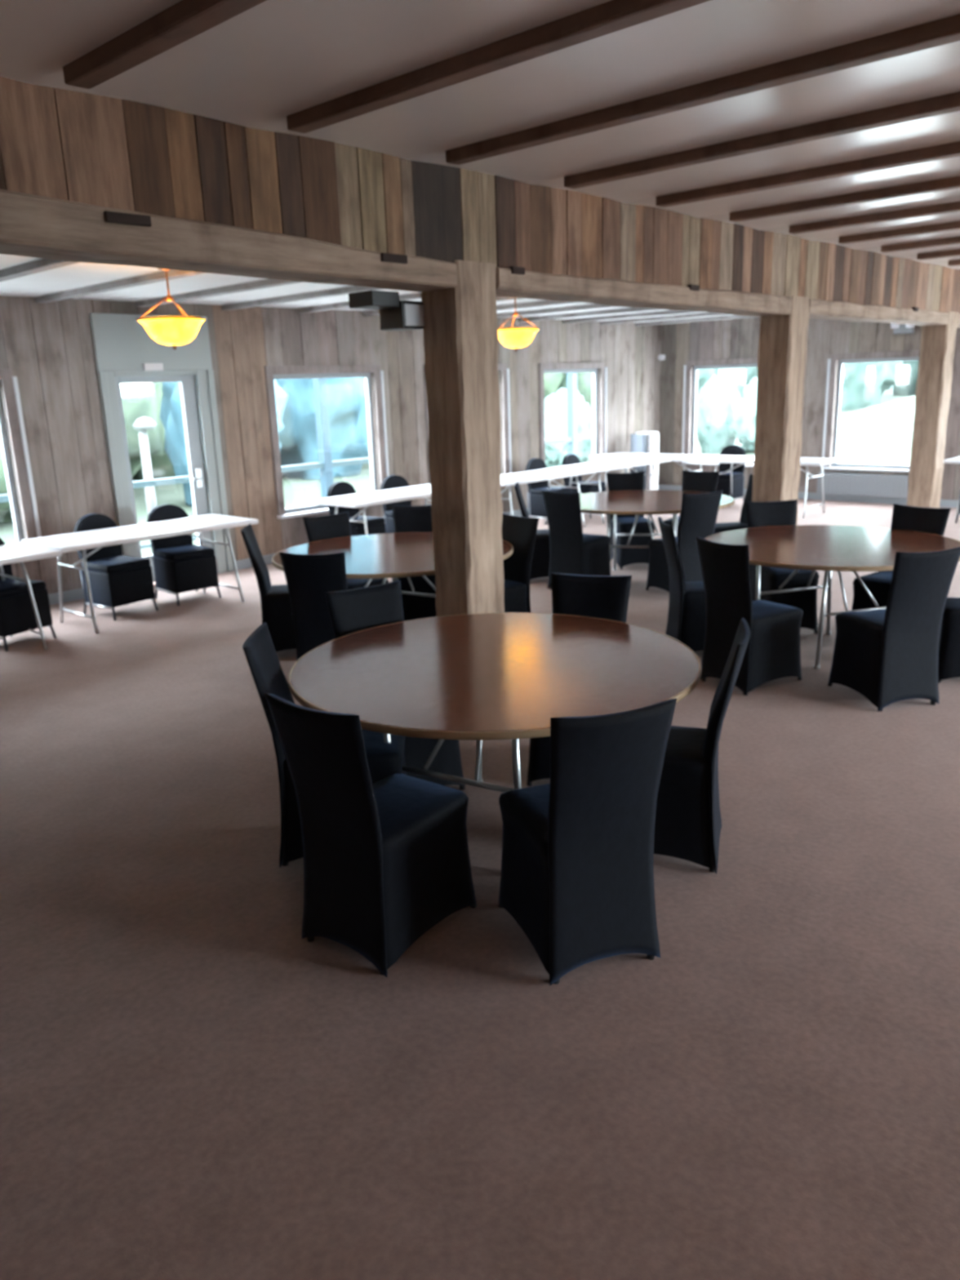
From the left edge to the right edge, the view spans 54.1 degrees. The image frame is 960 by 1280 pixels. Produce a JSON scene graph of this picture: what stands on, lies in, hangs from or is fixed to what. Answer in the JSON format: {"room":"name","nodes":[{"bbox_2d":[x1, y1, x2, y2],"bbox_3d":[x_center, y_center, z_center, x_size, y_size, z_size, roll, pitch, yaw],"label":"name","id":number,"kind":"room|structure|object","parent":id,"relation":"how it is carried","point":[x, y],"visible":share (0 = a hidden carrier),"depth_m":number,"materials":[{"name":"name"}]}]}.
{"room":"community hall","nodes":[
{"label":"community hall","id":0,"kind":"room"},
{"bbox_2d":[0,295,662,594],"bbox_3d":[-3.136,-1.997,9.587,0.168,2.760,18.125,12,20,41],"label":"wall","id":1,"kind":"structure","parent":0,"point":[48,347],"depth_m":10.20,"materials":[{"name":"wood"}]},
{"bbox_2d":[0,368,41,542],"bbox_3d":[-4.659,-1.421,7.921,0.200,1.650,1.675,12,20,41],"label":"window","id":2,"kind":"structure","parent":1,"relation":"in","point":[12,403],"depth_m":8.43,"materials":[{"name":"grey paint"}]},
{"bbox_2d":[0,258,79,281],"bbox_3d":[-2.791,-2.461,6.115,4.790,0.070,0.100,12,20,41],"label":"ceiling beam","id":3,"kind":"structure","parent":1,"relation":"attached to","point":[42,264],"depth_m":6.25,"materials":[{"name":"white wood"}]},
{"bbox_2d":[35,269,204,303],"bbox_3d":[-2.149,-2.664,6.785,4.790,0.070,0.100,12,20,41],"label":"ceiling beam","id":4,"kind":"structure","parent":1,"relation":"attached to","point":[157,277],"depth_m":7.38,"materials":[{"name":"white wood"}]},
{"bbox_2d":[88,312,233,582],"bbox_3d":[-3.191,-1.897,9.493,0.182,2.620,1.220,12,20,41],"label":"door","id":5,"kind":"structure","parent":1,"relation":"in","point":[122,344],"depth_m":9.34,"materials":[{"name":"grey"}]},
{"bbox_2d":[135,278,302,306],"bbox_3d":[-1.506,-2.868,7.455,4.790,0.070,0.100,12,20,41],"label":"ceiling beam","id":6,"kind":"structure","parent":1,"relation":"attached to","point":[264,283],"depth_m":8.07,"materials":[{"name":"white wood"}]},
{"bbox_2d":[221,285,383,310],"bbox_3d":[-0.864,-3.071,8.125,4.790,0.070,0.100,12,20,41],"label":"ceiling beam","id":7,"kind":"structure","parent":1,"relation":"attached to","point":[342,291],"depth_m":8.82,"materials":[{"name":"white wood"}]},
{"bbox_2d":[264,364,389,519],"bbox_3d":[-1.748,-2.342,10.956,0.200,1.650,1.685,12,20,41],"label":"window","id":8,"kind":"structure","parent":1,"relation":"in","point":[272,372],"depth_m":10.90,"materials":[{"name":"grey paint"}]},
{"bbox_2d":[48,484,659,604],"bbox_3d":[-3.028,-0.700,9.877,0.025,0.100,18.130,12,20,41],"label":"baseboard","id":9,"kind":"structure","parent":1,"relation":"attached to","point":[75,594],"depth_m":9.03,"materials":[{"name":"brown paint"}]},
{"bbox_2d":[422,363,511,486],"bbox_3d":[-0.159,-2.844,12.613,0.200,1.650,1.625,12,20,41],"label":"window","id":10,"kind":"structure","parent":1,"relation":"in","point":[506,441],"depth_m":13.03,"materials":[{"name":"grey paint"}]},
{"bbox_2d":[497,303,619,318],"bbox_3d":[1.706,-3.883,10.803,4.790,0.070,0.100,12,20,41],"label":"ceiling beam","id":11,"kind":"structure","parent":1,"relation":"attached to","point":[592,306],"depth_m":11.45,"materials":[{"name":"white wood"}]},
{"bbox_2d":[538,362,607,462],"bbox_3d":[1.403,-3.338,14.241,0.200,1.650,1.645,12,20,41],"label":"window","id":12,"kind":"structure","parent":1,"relation":"in","point":[573,367],"depth_m":14.51,"materials":[{"name":"grey paint"}]},
{"bbox_2d":[520,306,661,321],"bbox_3d":[2.348,-4.086,11.473,4.790,0.070,0.100,12,20,41],"label":"ceiling beam","id":13,"kind":"structure","parent":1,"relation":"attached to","point":[633,308],"depth_m":12.27,"materials":[{"name":"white wood"}]},
{"bbox_2d":[0,253,733,322],"bbox_3d":[-1.393,-3.006,7.609,5.110,0.150,18.530,12,20,41],"label":"ceiling","id":14,"kind":"structure","parent":0,"point":[77,275],"depth_m":7.95,"materials":[{"name":"paint"}]},
{"bbox_2d":[135,268,206,350],"bbox_3d":[-2.067,-2.220,6.274,0.454,0.545,0.454,12,20,41],"label":"pendant lamp","id":15,"kind":"object","parent":14,"relation":"hanging from","point":[174,331],"visible":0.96,"depth_m":6.20,"materials":[{"name":"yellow glass"}]},
{"bbox_2d":[497,297,540,351],"bbox_3d":[0.333,-2.979,8.777,0.454,0.545,0.454,2,16,13],"label":"pendant lamp","id":16,"kind":"object","parent":14,"relation":"hanging from","point":[515,337],"visible":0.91,"depth_m":8.69,"materials":[{"name":"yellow glass"}]},
{"bbox_2d":[562,310,702,323],"bbox_3d":[2.990,-4.290,12.143,4.790,0.070,0.100,12,20,41],"label":"ceiling beam","id":17,"kind":"structure","parent":14,"relation":"attached to","point":[665,312],"depth_m":12.94,"materials":[{"name":"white wood"}]},
{"bbox_2d":[600,311,729,324],"bbox_3d":[3.633,-4.493,12.813,4.790,0.070,0.100,12,20,41],"label":"ceiling beam","id":18,"kind":"structure","parent":14,"relation":"attached to","point":[708,313],"depth_m":13.64,"materials":[{"name":"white wood"}]},
{"bbox_2d":[0,495,959,1279],"bbox_3d":[2.619,0.587,4.851,15.760,0.120,18.530,12,20,41],"label":"floor","id":19,"kind":"structure","parent":0,"point":[193,1086],"depth_m":2.86,"materials":[{"name":"carpet"}]},
{"bbox_2d":[0,537,57,651],"bbox_3d":[-3.760,-0.407,7.420,0.514,0.872,0.446,7,18,30],"label":"chair","id":20,"kind":"object","parent":19,"relation":"on","point":[17,615],"visible":0.94,"depth_m":7.33,"materials":[{"name":"grey"}]},
{"bbox_2d":[0,542,62,649],"bbox_3d":[-4.083,-0.187,6.896,0.760,0.746,1.830,12,20,41],"label":"folding table","id":21,"kind":"object","parent":19,"relation":"on","point":[20,553],"visible":0.83,"depth_m":7.20,"materials":[{"name":"grey"}]},
{"bbox_2d":[73,513,158,620],"bbox_3d":[-3.240,-0.669,8.320,0.514,0.872,0.446,9,19,36],"label":"chair","id":22,"kind":"object","parent":19,"relation":"on","point":[116,579],"visible":0.9,"depth_m":8.23,"materials":[{"name":"grey"}]},
{"bbox_2d":[21,514,257,633],"bbox_3d":[-2.915,-0.611,8.313,0.760,0.746,1.830,12,20,41],"label":"folding table","id":23,"kind":"object","parent":19,"relation":"on","point":[82,540],"visible":0.88,"depth_m":8.03,"materials":[{"name":"white plastic"}]},
{"bbox_2d":[146,504,221,605],"bbox_3d":[-2.792,-0.818,8.815,0.446,0.872,0.514,-16,20,-41],"label":"chair","id":24,"kind":"object","parent":19,"relation":"on","point":[180,565],"visible":0.98,"depth_m":8.74,"materials":[{"name":"grey"}]},
{"bbox_2d":[240,523,296,652],"bbox_3d":[-1.393,-0.375,6.900,0.611,0.931,0.414,-3,15,-5],"label":"covered chair","id":25,"kind":"object","parent":19,"relation":"on","point":[275,601],"visible":0.52,"depth_m":6.77,"materials":[{"name":"black fabric"}]},
{"bbox_2d":[279,551,347,661],"bbox_3d":[-0.944,-0.150,6.012,0.414,0.931,0.611,1,15,11],"label":"covered chair","id":26,"kind":"object","parent":19,"relation":"on","point":[308,576],"visible":0.38,"depth_m":5.73,"materials":[{"name":"black fabric"}]},
{"bbox_2d":[242,622,406,867],"bbox_3d":[-0.610,0.417,3.879,0.611,0.931,0.414,-2,15,-1],"label":"covered chair","id":27,"kind":"object","parent":19,"relation":"on","point":[384,759],"visible":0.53,"depth_m":3.77,"materials":[{"name":"black fabric"}]},
{"bbox_2d":[302,511,388,589],"bbox_3d":[-1.008,-0.481,7.242,0.414,0.931,0.611,-14,19,-38],"label":"covered chair","id":28,"kind":"object","parent":19,"relation":"on","point":[338,525],"visible":0.18,"depth_m":7.29,"materials":[{"name":"black fabric"}]},
{"bbox_2d":[326,481,386,536],"bbox_3d":[-1.375,-1.317,10.478,0.514,0.872,0.446,10,20,38],"label":"chair","id":29,"kind":"object","parent":19,"relation":"on","point":[375,525],"visible":0.37,"depth_m":10.43,"materials":[{"name":"grey"}]},
{"bbox_2d":[309,483,431,534],"bbox_3d":[-0.910,-1.268,10.489,0.760,0.746,1.830,12,20,41],"label":"folding table","id":30,"kind":"object","parent":19,"relation":"on","point":[363,500],"visible":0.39,"depth_m":10.03,"materials":[{"name":"grey"}]},
{"bbox_2d":[264,692,476,977],"bbox_3d":[-0.349,0.583,3.236,0.414,0.931,0.611,9,19,36],"label":"covered chair","id":31,"kind":"object","parent":19,"relation":"on","point":[386,860],"visible":1,"depth_m":3.11,"materials":[{"name":"black fabric"}]},
{"bbox_2d":[271,532,513,597],"bbox_3d":[-0.598,-0.267,6.734,1.688,0.753,1.688,8,18,32],"label":"round table","id":32,"kind":"object","parent":19,"relation":"on","point":[394,556],"visible":0.57,"depth_m":6.60,"materials":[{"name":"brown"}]},
{"bbox_2d":[324,580,465,790],"bbox_3d":[-0.403,0.239,4.511,0.414,0.931,0.611,-12,18,-33],"label":"covered chair","id":33,"kind":"object","parent":19,"relation":"on","point":[355,610],"visible":0.27,"depth_m":4.53,"materials":[{"name":"black fabric"}]},
{"bbox_2d":[380,475,411,533],"bbox_3d":[-0.846,-1.484,11.030,0.446,0.872,0.514,-16,21,-42],"label":"chair","id":34,"kind":"object","parent":19,"relation":"on","point":[391,482],"visible":0.2,"depth_m":11.02,"materials":[{"name":"grey"}]},
{"bbox_2d":[391,505,436,621],"bbox_3d":[-0.508,-0.593,7.595,0.414,0.931,0.611,-2,15,1],"label":"covered chair","id":35,"kind":"object","parent":19,"relation":"on","point":[406,518],"visible":0.37,"depth_m":7.40,"materials":[{"name":"black fabric"}]},
{"bbox_2d":[421,259,504,617],"bbox_3d":[-0.083,-0.905,5.642,0.312,2.520,0.341,12,20,41],"label":"timber post","id":36,"kind":"object","parent":19,"relation":"on","point":[460,336],"visible":0.8,"depth_m":5.45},
{"bbox_2d":[348,289,424,330],"bbox_3d":[-0.519,-1.850,5.292,0.228,0.195,0.370,12,20,41],"label":"wall speaker","id":37,"kind":"object","parent":36,"relation":"attached to","point":[395,314],"visible":1,"depth_m":5.25,"materials":[{"name":"grey plastic"}]},
{"bbox_2d":[404,303,424,326],"bbox_3d":[-0.370,-1.831,5.298,0.010,0.115,0.143,12,20,41],"label":"grille","id":38,"kind":"object","parent":37,"relation":"attached to","point":[413,313],"depth_m":5.29,"materials":[{"name":"metal"}]},
{"bbox_2d":[288,612,701,792],"bbox_3d":[0.069,0.447,4.019,1.688,0.753,1.688,7,18,30],"label":"round table","id":39,"kind":"object","parent":19,"relation":"on","point":[480,677],"visible":0.79,"depth_m":3.73,"materials":[{"name":"laminate"}]},
{"bbox_2d":[502,513,539,613],"bbox_3d":[0.096,-0.411,6.848,0.611,0.931,0.414,-14,19,-37],"label":"covered chair","id":40,"kind":"object","parent":19,"relation":"on","point":[520,532],"visible":0.44,"depth_m":6.83,"materials":[{"name":"black fabric"}]},
{"bbox_2d":[513,482,550,579],"bbox_3d":[0.643,-1.049,9.133,0.611,0.931,0.414,-1,15,5],"label":"covered chair","id":41,"kind":"object","parent":19,"relation":"on","point":[540,567],"visible":0.24,"depth_m":9.02,"materials":[{"name":"black fabric"}]},
{"bbox_2d":[500,467,597,528],"bbox_3d":[0.655,-1.740,12.036,0.760,0.746,1.830,12,20,41],"label":"folding table","id":42,"kind":"object","parent":19,"relation":"on","point":[508,480],"visible":0.62,"depth_m":11.93,"materials":[{"name":"grey"}]},
{"bbox_2d":[525,457,572,519],"bbox_3d":[0.941,-2.033,12.835,0.514,0.872,0.446,12,20,41],"label":"chair","id":43,"kind":"object","parent":19,"relation":"on","point":[536,506],"visible":0.46,"depth_m":12.79,"materials":[{"name":"grey"}]},
{"bbox_2d":[542,489,611,589],"bbox_3d":[0.907,-0.938,8.691,0.414,0.931,0.611,11,20,39],"label":"covered chair","id":44,"kind":"object","parent":19,"relation":"on","point":[573,551],"visible":0.86,"depth_m":8.54,"materials":[{"name":"black fabric"}]},
{"bbox_2d":[526,572,631,786],"bbox_3d":[0.481,0.187,4.594,0.414,0.931,0.611,4,16,19],"label":"covered chair","id":45,"kind":"object","parent":19,"relation":"on","point":[602,597],"visible":0.16,"depth_m":4.70,"materials":[{"name":"black fabric"}]},
{"bbox_2d":[561,453,607,518],"bbox_3d":[1.481,-2.204,13.398,0.514,0.872,0.446,10,19,37],"label":"chair","id":46,"kind":"object","parent":19,"relation":"on","point":[569,459],"visible":0.4,"depth_m":13.33,"materials":[{"name":"grey"}]},
{"bbox_2d":[497,697,676,985],"bbox_3d":[0.324,0.586,3.144,0.414,0.931,0.611,-7,16,-18],"label":"covered chair","id":47,"kind":"object","parent":19,"relation":"on","point":[577,874],"visible":1,"depth_m":2.98,"materials":[{"name":"black fabric"}]},
{"bbox_2d":[553,457,671,523],"bbox_3d":[1.898,-2.141,13.360,0.760,0.746,1.830,12,20,41],"label":"folding table","id":48,"kind":"object","parent":19,"relation":"on","point":[627,462],"visible":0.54,"depth_m":13.08,"materials":[{"name":"grey"}]},
{"bbox_2d":[605,471,654,568],"bbox_3d":[1.574,-1.254,9.773,0.414,0.931,0.611,-3,15,-5],"label":"covered chair","id":49,"kind":"object","parent":19,"relation":"on","point":[623,481],"visible":0.57,"depth_m":9.59,"materials":[{"name":"black fabric"}]},
{"bbox_2d":[630,431,658,489],"bbox_3d":[2.646,-2.805,15.101,0.320,1.060,0.370,12,20,41],"label":"water dispenser","id":50,"kind":"object","parent":19,"relation":"on","point":[643,442],"visible":0.42,"depth_m":14.95,"materials":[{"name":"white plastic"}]},
{"bbox_2d":[590,452,719,486],"bbox_3d":[2.652,-2.449,14.402,1.830,0.746,0.760,12,20,41],"label":"folding table","id":51,"kind":"object","parent":19,"relation":"on","point":[674,457],"visible":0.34,"depth_m":14.20,"materials":[{"name":"grey"}]},
{"bbox_2d":[579,489,734,570],"bbox_3d":[1.576,-0.978,9.085,1.688,0.753,1.688,2,16,13],"label":"round table","id":52,"kind":"object","parent":19,"relation":"on","point":[636,502],"visible":0.7,"depth_m":8.83,"materials":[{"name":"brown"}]},
{"bbox_2d":[657,516,705,652],"bbox_3d":[1.550,-0.374,6.531,0.611,0.931,0.414,-2,15,-1],"label":"covered chair","id":53,"kind":"object","parent":19,"relation":"on","point":[686,622],"visible":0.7,"depth_m":6.42,"materials":[{"name":"black fabric"}]},
{"bbox_2d":[645,489,723,592],"bbox_3d":[1.792,-0.865,8.313,0.414,0.931,0.611,-8,16,-22],"label":"covered chair","id":54,"kind":"object","parent":19,"relation":"on","point":[699,512],"visible":0.55,"depth_m":8.11,"materials":[{"name":"black fabric"}]},
{"bbox_2d":[662,470,719,536],"bbox_3d":[2.154,-1.252,9.696,0.414,0.931,0.611,9,19,36],"label":"covered chair","id":55,"kind":"object","parent":19,"relation":"on","point":[694,481],"visible":0.18,"depth_m":9.78,"materials":[{"name":"black fabric"}]},
{"bbox_2d":[653,617,750,874],"bbox_3d":[0.748,0.402,3.768,0.611,0.931,0.414,3,16,16],"label":"covered chair","id":56,"kind":"object","parent":19,"relation":"on","point":[688,822],"visible":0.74,"depth_m":3.63,"materials":[{"name":"black fabric"}]},
{"bbox_2d":[716,444,746,506],"bbox_3d":[3.676,-2.464,14.085,0.446,0.872,0.514,12,20,41],"label":"chair","id":57,"kind":"object","parent":19,"relation":"on","point":[724,482],"visible":0.5,"depth_m":14.03,"materials":[{"name":"grey"}]},
{"bbox_2d":[714,473,752,533],"bbox_3d":[2.453,-1.122,9.178,0.611,0.931,0.414,-4,15,-9],"label":"covered chair","id":58,"kind":"object","parent":19,"relation":"on","point":[742,524],"visible":0.21,"depth_m":9.20,"materials":[{"name":"black fabric"}]},
{"bbox_2d":[695,536,803,696],"bbox_3d":[1.669,-0.183,5.811,0.611,0.931,0.414,-11,18,-31],"label":"covered chair","id":59,"kind":"object","parent":19,"relation":"on","point":[773,651],"visible":0.82,"depth_m":5.71,"materials":[{"name":"black fabric"}]},
{"bbox_2d":[696,455,844,518],"bbox_3d":[4.021,-2.162,13.176,1.830,0.746,0.760,12,20,41],"label":"folding table","id":60,"kind":"object","parent":19,"relation":"on","point":[807,461],"visible":0.76,"depth_m":12.91,"materials":[{"name":"grey"}]},
{"bbox_2d":[751,295,809,524],"bbox_3d":[2.713,-1.784,8.559,0.312,2.510,0.371,12,20,41],"label":"timber post","id":61,"kind":"object","parent":19,"relation":"on","point":[783,339],"visible":0.67,"depth_m":8.34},
{"bbox_2d":[745,499,819,633],"bbox_3d":[2.287,-0.560,7.125,0.414,0.931,0.611,-3,15,-4],"label":"covered chair","id":62,"kind":"object","parent":19,"relation":"on","point":[759,514],"visible":0.44,"depth_m":6.95,"materials":[{"name":"black fabric"}]},
{"bbox_2d":[705,524,959,669],"bbox_3d":[2.377,-0.291,6.454,1.688,0.753,1.688,-6,16,-16],"label":"round table","id":63,"kind":"object","parent":19,"relation":"on","point":[828,548],"visible":0.7,"depth_m":6.25,"materials":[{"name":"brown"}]},
{"bbox_2d":[827,546,959,711],"bbox_3d":[2.381,-0.109,5.452,0.414,0.931,0.611,-5,16,-12],"label":"covered chair","id":64,"kind":"object","parent":19,"relation":"on","point":[888,655],"visible":1,"depth_m":5.30,"materials":[{"name":"black fabric"}]},
{"bbox_2d":[851,503,951,610],"bbox_3d":[2.954,-0.456,6.660,0.611,0.931,0.414,-14,19,-37],"label":"covered chair","id":65,"kind":"object","parent":19,"relation":"on","point":[934,521],"visible":0.32,"depth_m":6.62,"materials":[{"name":"black fabric"}]},
{"bbox_2d":[906,311,958,507],"bbox_3d":[5.492,-2.663,11.456,0.311,2.510,0.352,12,20,41],"label":"timber post","id":66,"kind":"object","parent":19,"relation":"on","point":[935,372],"visible":0.86,"depth_m":11.31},
{"bbox_2d":[937,597,959,683],"bbox_3d":[3.133,-0.220,5.766,0.611,0.931,0.414,2,16,15],"label":"covered chair","id":67,"kind":"object","parent":19,"relation":"on","point":[948,660],"visible":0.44,"depth_m":5.73,"materials":[{"name":"black fabric"}]},
{"bbox_2d":[0,0,959,269],"bbox_3d":[4.354,-2.053,2.386,10.770,0.200,18.530,12,20,41],"label":"ceiling","id":68,"kind":"structure","parent":0,"point":[273,60],"depth_m":3.60,"materials":[{"name":"paint"}]},
{"bbox_2d":[62,0,266,88],"bbox_3d":[2.269,-1.220,0.003,10.040,0.085,0.095,12,20,41],"label":"ceiling beam","id":69,"kind":"structure","parent":68,"relation":"attached to","point":[185,20],"depth_m":2.93,"materials":[{"name":"brown wood"}]},
{"bbox_2d":[286,0,711,133],"bbox_3d":[2.912,-1.423,0.673,10.040,0.085,0.095,12,20,41],"label":"ceiling beam","id":70,"kind":"structure","parent":68,"relation":"attached to","point":[613,15],"depth_m":3.20,"materials":[{"name":"brown wood"}]},
{"bbox_2d":[445,13,959,164],"bbox_3d":[3.554,-1.626,1.343,10.040,0.085,0.095,12,20,41],"label":"ceiling beam","id":71,"kind":"structure","parent":68,"relation":"attached to","point":[944,31],"depth_m":3.63,"materials":[{"name":"brown wood"}]},
{"bbox_2d":[564,91,959,188],"bbox_3d":[4.196,-1.829,2.012,10.040,0.085,0.095,12,20,41],"label":"ceiling beam","id":72,"kind":"structure","parent":68,"relation":"attached to","point":[948,103],"depth_m":4.47,"materials":[{"name":"brown wood"}]},
{"bbox_2d":[656,141,959,207],"bbox_3d":[4.839,-2.033,2.682,10.040,0.085,0.095,12,20,41],"label":"ceiling beam","id":73,"kind":"structure","parent":68,"relation":"attached to","point":[948,150],"depth_m":5.28,"materials":[{"name":"brown wood"}]},
{"bbox_2d":[728,175,959,222],"bbox_3d":[5.481,-2.236,3.352,10.040,0.085,0.095,12,20,41],"label":"ceiling beam","id":74,"kind":"structure","parent":68,"relation":"attached to","point":[951,183],"depth_m":6.08,"materials":[{"name":"brown wood"}]},
{"bbox_2d":[789,201,959,234],"bbox_3d":[6.124,-2.439,4.021,10.040,0.085,0.095,12,20,41],"label":"ceiling beam","id":75,"kind":"structure","parent":68,"relation":"attached to","point":[950,207],"depth_m":6.86,"materials":[{"name":"brown wood"}]},
{"bbox_2d":[839,221,959,244],"bbox_3d":[6.766,-2.642,4.691,10.040,0.085,0.095,12,20,41],"label":"ceiling beam","id":76,"kind":"structure","parent":68,"relation":"attached to","point":[949,226],"depth_m":7.64,"materials":[{"name":"brown wood"}]},
{"bbox_2d":[880,236,959,253],"bbox_3d":[7.408,-2.845,5.361,10.040,0.085,0.095,12,20,41],"label":"ceiling beam","id":77,"kind":"structure","parent":68,"relation":"attached to","point":[954,240],"depth_m":8.41,"materials":[{"name":"brown wood"}]},
{"bbox_2d":[0,75,959,313],"bbox_3d":[0.522,-2.534,5.915,0.248,0.510,18.125,12,20,41],"label":"wall","id":78,"kind":"structure","parent":0,"point":[95,149],"depth_m":4.72,"materials":[{"name":"wood"}]},
{"bbox_2d":[0,189,457,292],"bbox_3d":[-2.923,-1.316,2.365,0.314,0.454,7.945,12,20,41],"label":"timber beam","id":79,"kind":"structure","parent":78,"relation":"attached to","point":[31,225],"depth_m":4.00,"materials":[{"name":"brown wood"}]},
{"bbox_2d":[495,266,791,316],"bbox_3d":[1.276,-2.479,6.780,0.314,0.158,3.775,12,20,41],"label":"timber beam","id":80,"kind":"structure","parent":78,"relation":"attached to","point":[514,281],"depth_m":6.38,"materials":[{"name":"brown wood"}]},
{"bbox_2d":[808,298,948,325],"bbox_3d":[4.073,-3.367,9.696,0.314,0.151,3.740,12,20,41],"label":"timber beam","id":81,"kind":"structure","parent":78,"relation":"attached to","point":[819,308],"depth_m":9.39,"materials":[{"name":"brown wood"}]},
{"bbox_2d":[658,316,959,500],"bbox_3d":[8.750,-2.870,10.888,15.355,2.995,0.168,12,20,41],"label":"wall","id":82,"kind":"structure","parent":0,"point":[735,338],"depth_m":14.32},
{"bbox_2d":[681,357,757,466],"bbox_3d":[3.977,-3.656,15.133,1.565,1.670,0.200,12,20,41],"label":"window","id":83,"kind":"structure","parent":82,"relation":"in","point":[748,362],"depth_m":15.46,"materials":[{"name":"grey paint"}]},
{"bbox_2d":[659,484,958,507],"bbox_3d":[8.748,-1.452,11.194,15.330,0.100,0.025,12,20,41],"label":"baseboard","id":84,"kind":"structure","parent":82,"relation":"attached to","point":[944,503],"depth_m":14.01,"materials":[{"name":"grey paint"}]},
{"bbox_2d":[816,471,908,498],"bbox_3d":[5.745,-2.258,13.736,1.650,0.320,0.098,12,20,41],"label":"baseboard heater","id":85,"kind":"object","parent":82,"relation":"attached to","point":[888,486],"visible":0.8,"depth_m":13.78,"materials":[{"name":"grey paint"}]},
{"bbox_2d":[822,349,919,472],"bbox_3d":[5.747,-3.286,13.548,1.555,1.670,0.200,12,20,41],"label":"window","id":86,"kind":"structure","parent":82,"relation":"in","point":[911,355],"depth_m":13.86,"materials":[{"name":"grey paint"}]},
{"label":"outside","id":87,"kind":"structure","parent":0,"visible":0},
{"bbox_3d":[-2.967,-0.948,11.779,2.110,0.180,19.000,12,20,41],"label":"deck","id":88,"kind":"object","parent":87,"visible":0},
{"bbox_2d":[0,373,591,549],"bbox_3d":[-3.685,-2.622,11.960,0.140,3.200,19.000,12,20,41],"label":"deck railing","id":89,"kind":"object","parent":88,"relation":"on","point":[325,464],"visible":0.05,"depth_m":13.50,"materials":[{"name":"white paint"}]},
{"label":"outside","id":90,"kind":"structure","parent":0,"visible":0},
{"bbox_2d":[0,390,915,555],"bbox_3d":[-4.936,-9.942,30.089,170.000,10.062,180.000,12,20,41],"label":"lawn","id":91,"kind":"structure","parent":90,"point":[882,433],"depth_m":29.78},
{"bbox_2d":[0,444,13,523],"bbox_3d":[-12.193,-6.612,21.232,5.728,10.357,5.541,12,20,41],"label":"tree","id":92,"kind":"object","parent":91,"relation":"on","point":[6,516],"visible":0.02,"depth_m":21.28,"materials":[{"name":"green plant"}]},
{"bbox_2d":[120,382,164,477],"bbox_3d":[-11.790,-8.179,25.854,5.968,10.710,5.961,12,20,41],"label":"tree","id":93,"kind":"object","parent":91,"relation":"on","point":[140,400],"visible":0.05,"depth_m":26.08,"materials":[{"name":"green plant"}]},
{"bbox_2d":[132,417,156,554],"bbox_3d":[-5.178,-2.135,14.957,0.360,2.750,0.360,12,20,41],"label":"lamp post","id":94,"kind":"object","parent":91,"relation":"on","point":[142,424],"visible":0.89,"depth_m":14.67,"materials":[{"name":"grey"}]},
{"bbox_2d":[132,441,176,480],"bbox_3d":[-12.107,-9.818,31.211,6.136,10.485,6.254,-9,17,-26],"label":"tree","id":95,"kind":"object","parent":91,"relation":"on","point":[162,466],"visible":0.02,"depth_m":31.53,"materials":[{"name":"green plant"}]},
{"bbox_2d":[160,379,288,506],"bbox_3d":[-6.765,-6.001,24.436,3.562,5.686,3.265,12,20,41],"label":"tree","id":96,"kind":"object","parent":91,"relation":"on","point":[171,418],"visible":0.12,"depth_m":23.80,"materials":[{"name":"blue plant"}]},
{"bbox_2d":[275,377,368,479],"bbox_3d":[-6.009,-9.657,32.199,5.658,11.527,6.092,3,16,19],"label":"tree","id":97,"kind":"object","parent":91,"relation":"on","point":[346,397],"visible":0.13,"depth_m":30.68,"materials":[{"name":"blue plant"}]},
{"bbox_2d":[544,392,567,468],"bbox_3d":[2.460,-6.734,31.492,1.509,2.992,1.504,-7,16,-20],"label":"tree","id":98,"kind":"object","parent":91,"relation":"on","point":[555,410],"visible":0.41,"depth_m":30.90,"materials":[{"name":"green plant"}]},
{"bbox_2d":[555,372,591,410],"bbox_3d":[5.085,-14.326,44.904,6.293,10.667,6.442,12,20,41],"label":"tree","id":99,"kind":"object","parent":91,"relation":"on","point":[584,379],"visible":0.02,"depth_m":42.95,"materials":[{"name":"green plant"}]},
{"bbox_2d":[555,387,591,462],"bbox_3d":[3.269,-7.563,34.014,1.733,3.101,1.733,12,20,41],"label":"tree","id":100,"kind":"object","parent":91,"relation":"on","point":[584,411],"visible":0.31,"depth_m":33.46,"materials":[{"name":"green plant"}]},
{"bbox_2d":[696,373,742,454],"bbox_3d":[8.383,-7.753,33.069,1.667,3.100,1.612,12,20,41],"label":"tree","id":101,"kind":"object","parent":91,"relation":"on","point":[718,401],"visible":0.82,"depth_m":32.47,"materials":[{"name":"green plant"}]},
{"bbox_2d":[697,367,741,395],"bbox_3d":[10.543,-15.137,47.736,6.155,11.175,6.086,-4,15,-9],"label":"tree","id":102,"kind":"object","parent":91,"relation":"on","point":[704,375],"visible":0.02,"depth_m":46.01,"materials":[{"name":"green plant"}]},
{"bbox_2d":[729,377,757,453],"bbox_3d":[9.261,-7.389,31.398,1.638,2.765,1.522,12,20,41],"label":"tree","id":103,"kind":"object","parent":91,"relation":"on","point":[743,426],"visible":0.42,"depth_m":31.04,"materials":[{"name":"green plant"}]},
{"bbox_2d":[840,360,903,411],"bbox_3d":[19.596,-16.368,49.806,6.368,11.783,5.588,-5,16,-12],"label":"tree","id":104,"kind":"object","parent":91,"relation":"on","point":[864,384],"visible":0.12,"depth_m":48.84,"materials":[{"name":"green plant"}]},
{"bbox_2d":[893,360,919,395],"bbox_3d":[30.835,-22.385,62.919,8.047,14.910,7.676,12,20,41],"label":"tree","id":105,"kind":"object","parent":91,"relation":"on","point":[906,384],"visible":0.02,"depth_m":62.96,"materials":[{"name":"green plant"}]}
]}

